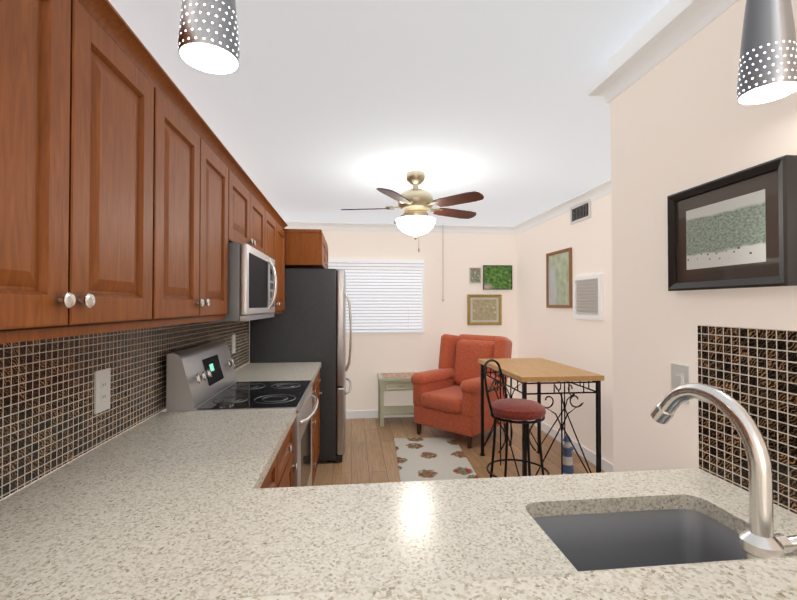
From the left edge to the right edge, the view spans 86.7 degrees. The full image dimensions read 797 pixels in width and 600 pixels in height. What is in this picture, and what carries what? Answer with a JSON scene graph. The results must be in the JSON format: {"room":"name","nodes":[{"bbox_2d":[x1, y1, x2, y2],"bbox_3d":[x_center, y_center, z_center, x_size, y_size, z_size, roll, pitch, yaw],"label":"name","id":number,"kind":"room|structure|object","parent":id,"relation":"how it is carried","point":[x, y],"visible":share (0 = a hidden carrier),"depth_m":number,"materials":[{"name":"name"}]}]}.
{"room":"kitchen","nodes":[
{"label":"kitchen","id":0,"kind":"room"},
{"bbox_2d":[0,321,249,500],"bbox_3d":[-1.123,0.210,1.378,0.120,2.440,7.920,0,-1,-6],"label":"wall","id":1,"kind":"structure","parent":0,"point":[164,410],"depth_m":1.51,"materials":[{"name":"beige paint"}]},
{"bbox_2d":[0,0,171,343],"bbox_3d":[-0.830,-0.318,0.865,0.342,0.748,0.746,0,-1,-6],"label":"upper cabinet","id":2,"kind":"object","parent":1,"relation":"attached to","point":[132,197],"depth_m":0.91,"materials":[{"name":"brown wood"}]},
{"bbox_2d":[0,321,248,499],"bbox_3d":[-1.138,0.318,2.079,0.002,0.422,3.320,0,-1,-6],"label":"tile backsplash","id":3,"kind":"structure","parent":1,"relation":"attached to","point":[50,420],"depth_m":1.39,"materials":[{"name":"tile"}]},
{"bbox_2d":[94,368,110,413],"bbox_3d":[-1.070,0.327,1.528,0.009,0.150,0.090,0,-1,-6],"label":"outlet","id":4,"kind":"object","parent":3,"relation":"attached to","point":[102,380],"visible":1,"depth_m":1.52,"materials":[{"name":"white plastic"}]},
{"bbox_2d":[232,334,235,353],"bbox_3d":[-1.258,0.335,3.223,0.009,0.140,0.080,0,-1,-6],"label":"outlet","id":5,"kind":"object","parent":3,"relation":"attached to","point":[233,342],"visible":0.96,"depth_m":3.21,"materials":[{"name":"white plastic"}]},
{"bbox_2d":[168,81,239,323],"bbox_3d":[-0.913,-0.309,1.612,0.342,0.748,0.759,0,-1,-6],"label":"upper cabinet","id":6,"kind":"object","parent":1,"relation":"attached to","point":[205,175],"depth_m":1.60,"materials":[{"name":"brown wood"}]},
{"bbox_2d":[236,166,271,257],"bbox_3d":[-1.001,-0.298,2.407,0.342,0.748,0.840,0,-1,-6],"label":"upper cabinet","id":7,"kind":"object","parent":1,"relation":"attached to","point":[253,210],"depth_m":2.49,"materials":[{"name":"brown wood"}]},
{"bbox_2d":[206,242,276,321],"bbox_3d":[-0.946,-0.083,2.403,0.448,0.384,0.758,0,-1,-6],"label":"microwave","id":8,"kind":"object","parent":7,"relation":"attached to","point":[252,283],"visible":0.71,"depth_m":2.08,"materials":[{"name":"grey metal"}]},
{"bbox_2d":[272,206,287,311],"bbox_3d":[-1.094,-0.287,3.250,0.342,0.748,0.857,0,-1,-6],"label":"upper cabinet","id":9,"kind":"object","parent":1,"relation":"attached to","point":[279,234],"depth_m":3.43,"materials":[{"name":"brown wood"}]},
{"bbox_2d":[288,229,327,268],"bbox_3d":[-1.048,-0.461,4.189,0.640,0.313,0.985,0,-1,-6],"label":"upper cabinet","id":10,"kind":"object","parent":1,"relation":"attached to","point":[307,248],"depth_m":3.72,"materials":[{"name":"brown wood"}]},
{"bbox_2d":[108,0,669,225],"bbox_3d":[0.458,-1.047,1.569,3.300,0.080,7.920,0,-1,-6],"label":"ceiling","id":11,"kind":"structure","parent":0,"point":[317,110],"depth_m":2.08,"materials":[{"name":"white paint"}]},
{"bbox_2d":[178,0,239,73],"bbox_3d":[-0.370,-0.743,0.830,0.110,0.545,0.110,0,-1,-6],"label":"pendant light","id":12,"kind":"object","parent":11,"relation":"hanging from","point":[208,39],"visible":1,"depth_m":0.79,"materials":[{"name":"metal"}]},
{"bbox_2d":[341,171,483,251],"bbox_3d":[0.114,-0.676,3.310,1.125,0.615,1.109,0,-1,-6],"label":"ceiling fan","id":13,"kind":"object","parent":11,"relation":"hanging from","point":[415,203],"visible":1,"depth_m":3.18,"materials":[{"name":"gold metal"}]},
{"bbox_2d":[442,225,443,300],"bbox_3d":[0.563,-0.467,5.336,0.028,0.978,0.027,0,-1,-6],"label":"cord","id":14,"kind":"object","parent":11,"relation":"hanging from","point":[443,262],"visible":1,"depth_m":5.33,"materials":[{"name":"silver metal"}]},
{"bbox_2d":[737,0,796,104],"bbox_3d":[0.840,-0.742,0.963,0.110,0.545,0.110,0,-1,-6],"label":"pendant light","id":15,"kind":"object","parent":11,"relation":"hanging from","point":[767,71],"visible":1,"depth_m":0.93,"materials":[{"name":"metal"}]},
{"bbox_2d":[322,230,516,410],"bbox_3d":[0.029,0.264,5.428,3.060,2.440,0.120,0,-1,-6],"label":"wall","id":16,"kind":"structure","parent":0,"point":[372,355],"depth_m":5.41,"materials":[{"name":"beige paint"}]},
{"bbox_2d":[328,259,423,333],"bbox_3d":[-0.286,-0.043,5.320,1.230,0.940,0.030,0,-1,-6],"label":"window","id":17,"kind":"structure","parent":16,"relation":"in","point":[387,332],"depth_m":5.33,"materials":[{"name":"white"}]},
{"bbox_2d":[328,260,423,330],"bbox_3d":[-0.280,-0.050,5.272,1.210,0.876,0.063,0,-1,-6],"label":"window blinds","id":18,"kind":"object","parent":17,"relation":"attached to","point":[384,295],"visible":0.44,"depth_m":5.28,"materials":[{"name":"white plastic"}]},
{"bbox_2d":[346,410,413,418],"bbox_3d":[0.021,1.435,5.345,3.030,0.095,0.014,0,-1,-6],"label":"baseboard","id":19,"kind":"structure","parent":16,"relation":"attached to","point":[361,413],"depth_m":5.29,"materials":[{"name":"white wood"}]},
{"bbox_2d":[284,221,512,233],"bbox_3d":[-0.005,-0.915,5.345,2.970,0.085,0.070,0,-1,-6],"label":"crown molding","id":20,"kind":"structure","parent":16,"relation":"attached to","point":[291,225],"depth_m":5.33,"materials":[{"name":"white"}]},
{"bbox_2d":[469,267,480,282],"bbox_3d":[0.996,-0.319,5.471,0.150,0.205,0.019,0,-1,-6],"label":"framed picture","id":21,"kind":"object","parent":16,"relation":"attached to","point":[474,275],"visible":1,"depth_m":5.47,"materials":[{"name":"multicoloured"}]},
{"bbox_2d":[467,294,501,324],"bbox_3d":[1.116,0.127,5.471,0.450,0.395,0.034,0,-1,-6],"label":"framed picture","id":22,"kind":"object","parent":16,"relation":"attached to","point":[482,309],"visible":0.98,"depth_m":5.47,"materials":[{"name":"gold metal"}]},
{"bbox_2d":[483,265,511,289],"bbox_3d":[1.292,-0.293,5.496,0.385,0.315,0.034,0,-1,-6],"label":"framed picture","id":23,"kind":"object","parent":16,"relation":"attached to","point":[497,277],"visible":0.95,"depth_m":5.49,"materials":[{"name":"black"}]},
{"bbox_2d":[312,417,604,485],"bbox_3d":[0.458,1.463,1.536,3.300,0.060,7.920,0,-1,-6],"label":"floor","id":24,"kind":"structure","parent":0,"point":[369,456],"depth_m":4.00,"materials":[{"name":"laminate"}]},
{"bbox_2d":[29,408,296,485],"bbox_3d":[-0.761,0.978,1.578,0.630,0.910,0.899,0,-1,-6],"label":"countertop","id":25,"kind":"structure","parent":24,"relation":"on","point":[247,443],"depth_m":1.48,"materials":[{"name":"stone"}]},
{"bbox_2d":[166,341,317,486],"bbox_3d":[-0.806,0.852,2.406,0.677,1.184,0.748,0,-1,-6],"label":"range","id":26,"kind":"object","parent":24,"relation":"on","point":[201,378],"visible":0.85,"depth_m":2.23,"materials":[{"name":"silver metal"}]},
{"bbox_2d":[235,362,321,473],"bbox_3d":[-0.945,1.000,3.243,0.630,0.910,0.945,0,-1,-6],"label":"countertop","id":27,"kind":"structure","parent":24,"relation":"on","point":[289,371],"depth_m":3.26,"materials":[{"name":"stone"}]},
{"bbox_2d":[250,268,351,461],"bbox_3d":[-0.913,0.595,4.198,0.895,1.745,0.910,0,-1,-6],"label":"refrigerator","id":28,"kind":"object","parent":24,"relation":"on","point":[308,324],"visible":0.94,"depth_m":3.77,"materials":[{"name":"grey metal"}]},
{"bbox_2d":[0,468,796,599],"bbox_3d":[-0.017,0.969,0.876,1.954,0.910,0.660,0,-1,-6],"label":"countertop","id":29,"kind":"structure","parent":24,"relation":"on","point":[183,505],"depth_m":0.99,"materials":[{"name":"stone"}]},
{"bbox_2d":[650,383,796,558],"bbox_3d":[0.583,0.331,0.758,0.123,0.359,0.260,0,-1,-6],"label":"faucet","id":30,"kind":"object","parent":29,"relation":"on","point":[758,538],"visible":0.94,"depth_m":0.66,"materials":[{"name":"silver metal"}]},
{"bbox_2d":[377,372,422,426],"bbox_3d":[0.016,1.194,5.121,0.524,0.568,0.425,0,-1,-6],"label":"side table","id":31,"kind":"object","parent":24,"relation":"on","point":[400,381],"visible":0.65,"depth_m":4.95,"materials":[{"name":"green paint"}]},
{"bbox_2d":[394,437,477,481],"bbox_3d":[0.305,1.459,3.914,0.698,0.008,1.172,0,-1,-6],"label":"rug","id":32,"kind":"object","parent":24,"relation":"on","point":[430,459],"visible":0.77,"depth_m":3.82,"materials":[{"name":"white fabric"}]},
{"bbox_2d":[411,334,511,448],"bbox_3d":[0.737,0.942,4.705,0.859,1.063,0.948,-1,-1,43],"label":"wingback armchair","id":33,"kind":"object","parent":24,"relation":"on","point":[447,395],"visible":0.79,"depth_m":4.55,"materials":[{"name":"orange fabric"}]},
{"bbox_2d":[483,359,549,477],"bbox_3d":[0.772,0.924,2.745,0.466,1.047,0.465,0,-1,-6],"label":"bar stool","id":34,"kind":"object","parent":24,"relation":"on","point":[521,411],"visible":0.75,"depth_m":2.70,"materials":[{"name":"black metal"}]},
{"bbox_2d":[478,358,603,475],"bbox_3d":[1.123,1.006,3.527,0.620,0.904,1.040,0,-1,-6],"label":"dining table","id":35,"kind":"object","parent":24,"relation":"on","point":[537,371],"visible":0.75,"depth_m":3.16,"materials":[{"name":"brown wood"}]},
{"bbox_2d":[563,435,573,473],"bbox_3d":[1.331,1.254,3.326,0.138,0.402,0.138,0,-1,-6],"label":"lighthouse figurine","id":36,"kind":"object","parent":24,"relation":"on","point":[568,468],"visible":0.44,"depth_m":3.30,"materials":[{"name":"blue ceramic"}]},
{"bbox_2d":[517,193,612,463],"bbox_3d":[2.038,0.215,1.727,0.120,2.440,7.920,0,-1,-6],"label":"wall","id":37,"kind":"structure","parent":0,"point":[561,336],"depth_m":4.14,"materials":[{"name":"beige paint"}]},
{"bbox_2d":[546,247,572,307],"bbox_3d":[1.666,-0.216,4.398,0.029,0.595,0.510,0,-1,-6],"label":"framed picture","id":38,"kind":"object","parent":37,"relation":"attached to","point":[558,278],"visible":1,"depth_m":4.38,"materials":[{"name":"brown wood"}]},
{"bbox_2d":[513,179,610,233],"bbox_3d":[1.943,-0.963,1.732,0.070,0.085,7.680,0,-1,-6],"label":"crown molding","id":39,"kind":"structure","parent":37,"relation":"attached to","point":[599,191],"depth_m":4.23,"materials":[{"name":"white"}]},
{"bbox_2d":[529,420,612,471],"bbox_3d":[1.752,1.413,3.692,0.014,0.095,3.680,0,-1,-6],"label":"baseboard","id":40,"kind":"structure","parent":37,"relation":"attached to","point":[606,465],"depth_m":3.95,"materials":[{"name":"white wood"}]},
{"bbox_2d":[570,198,590,224],"bbox_3d":[1.719,-0.833,3.995,0.014,0.172,0.350,0,-1,-6],"label":"air vent","id":41,"kind":"object","parent":37,"relation":"in","point":[580,213],"visible":1,"depth_m":3.99,"materials":[{"name":"white plastic"}]},
{"bbox_2d":[573,274,603,319],"bbox_3d":[1.726,-0.023,3.854,0.030,0.398,0.450,0,-1,-6],"label":"shutter panel","id":42,"kind":"object","parent":37,"relation":"attached to","point":[588,296],"visible":1,"depth_m":3.82,"materials":[{"name":"white"}]},
{"bbox_2d":[611,0,796,515],"bbox_3d":[1.156,0.251,-0.235,0.115,2.316,3.975,0,-1,-6],"label":"wall","id":43,"kind":"structure","parent":0,"point":[682,119],"depth_m":1.42,"materials":[{"name":"beige paint"}]},
{"bbox_2d":[195,556,796,599],"bbox_3d":[0.056,0.368,0.227,1.962,0.038,0.618,0,-1,-6],"label":"countertop","id":44,"kind":"structure","parent":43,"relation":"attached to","point":[772,578],"depth_m":0.52,"materials":[{"name":"stone"}]},
{"bbox_2d":[588,0,738,103],"bbox_3d":[1.152,-0.937,-0.188,0.243,0.185,4.039,0,-1,-6],"label":"crown molding","id":45,"kind":"structure","parent":43,"relation":"attached to","point":[666,30],"depth_m":1.45,"materials":[{"name":"white"}]},
{"bbox_2d":[671,363,690,404],"bbox_3d":[0.910,0.270,1.365,0.012,0.120,0.075,0,-1,-6],"label":"light switch","id":46,"kind":"object","parent":43,"relation":"attached to","point":[680,374],"visible":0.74,"depth_m":1.36,"materials":[{"name":"white plastic"}]},
{"bbox_2d":[667,155,796,290],"bbox_3d":[0.921,-0.189,1.200,0.034,0.313,0.384,0,-1,-6],"label":"framed picture","id":47,"kind":"object","parent":43,"relation":"attached to","point":[738,229],"visible":0.98,"depth_m":1.15,"materials":[{"name":"black wood"}]},
{"bbox_2d":[698,325,796,513],"bbox_3d":[0.962,0.293,0.973,0.002,0.441,0.660,0,-1,-6],"label":"tile backsplash","id":48,"kind":"structure","parent":43,"relation":"attached to","point":[752,372],"depth_m":1.13,"materials":[{"name":"tile"}]}
]}

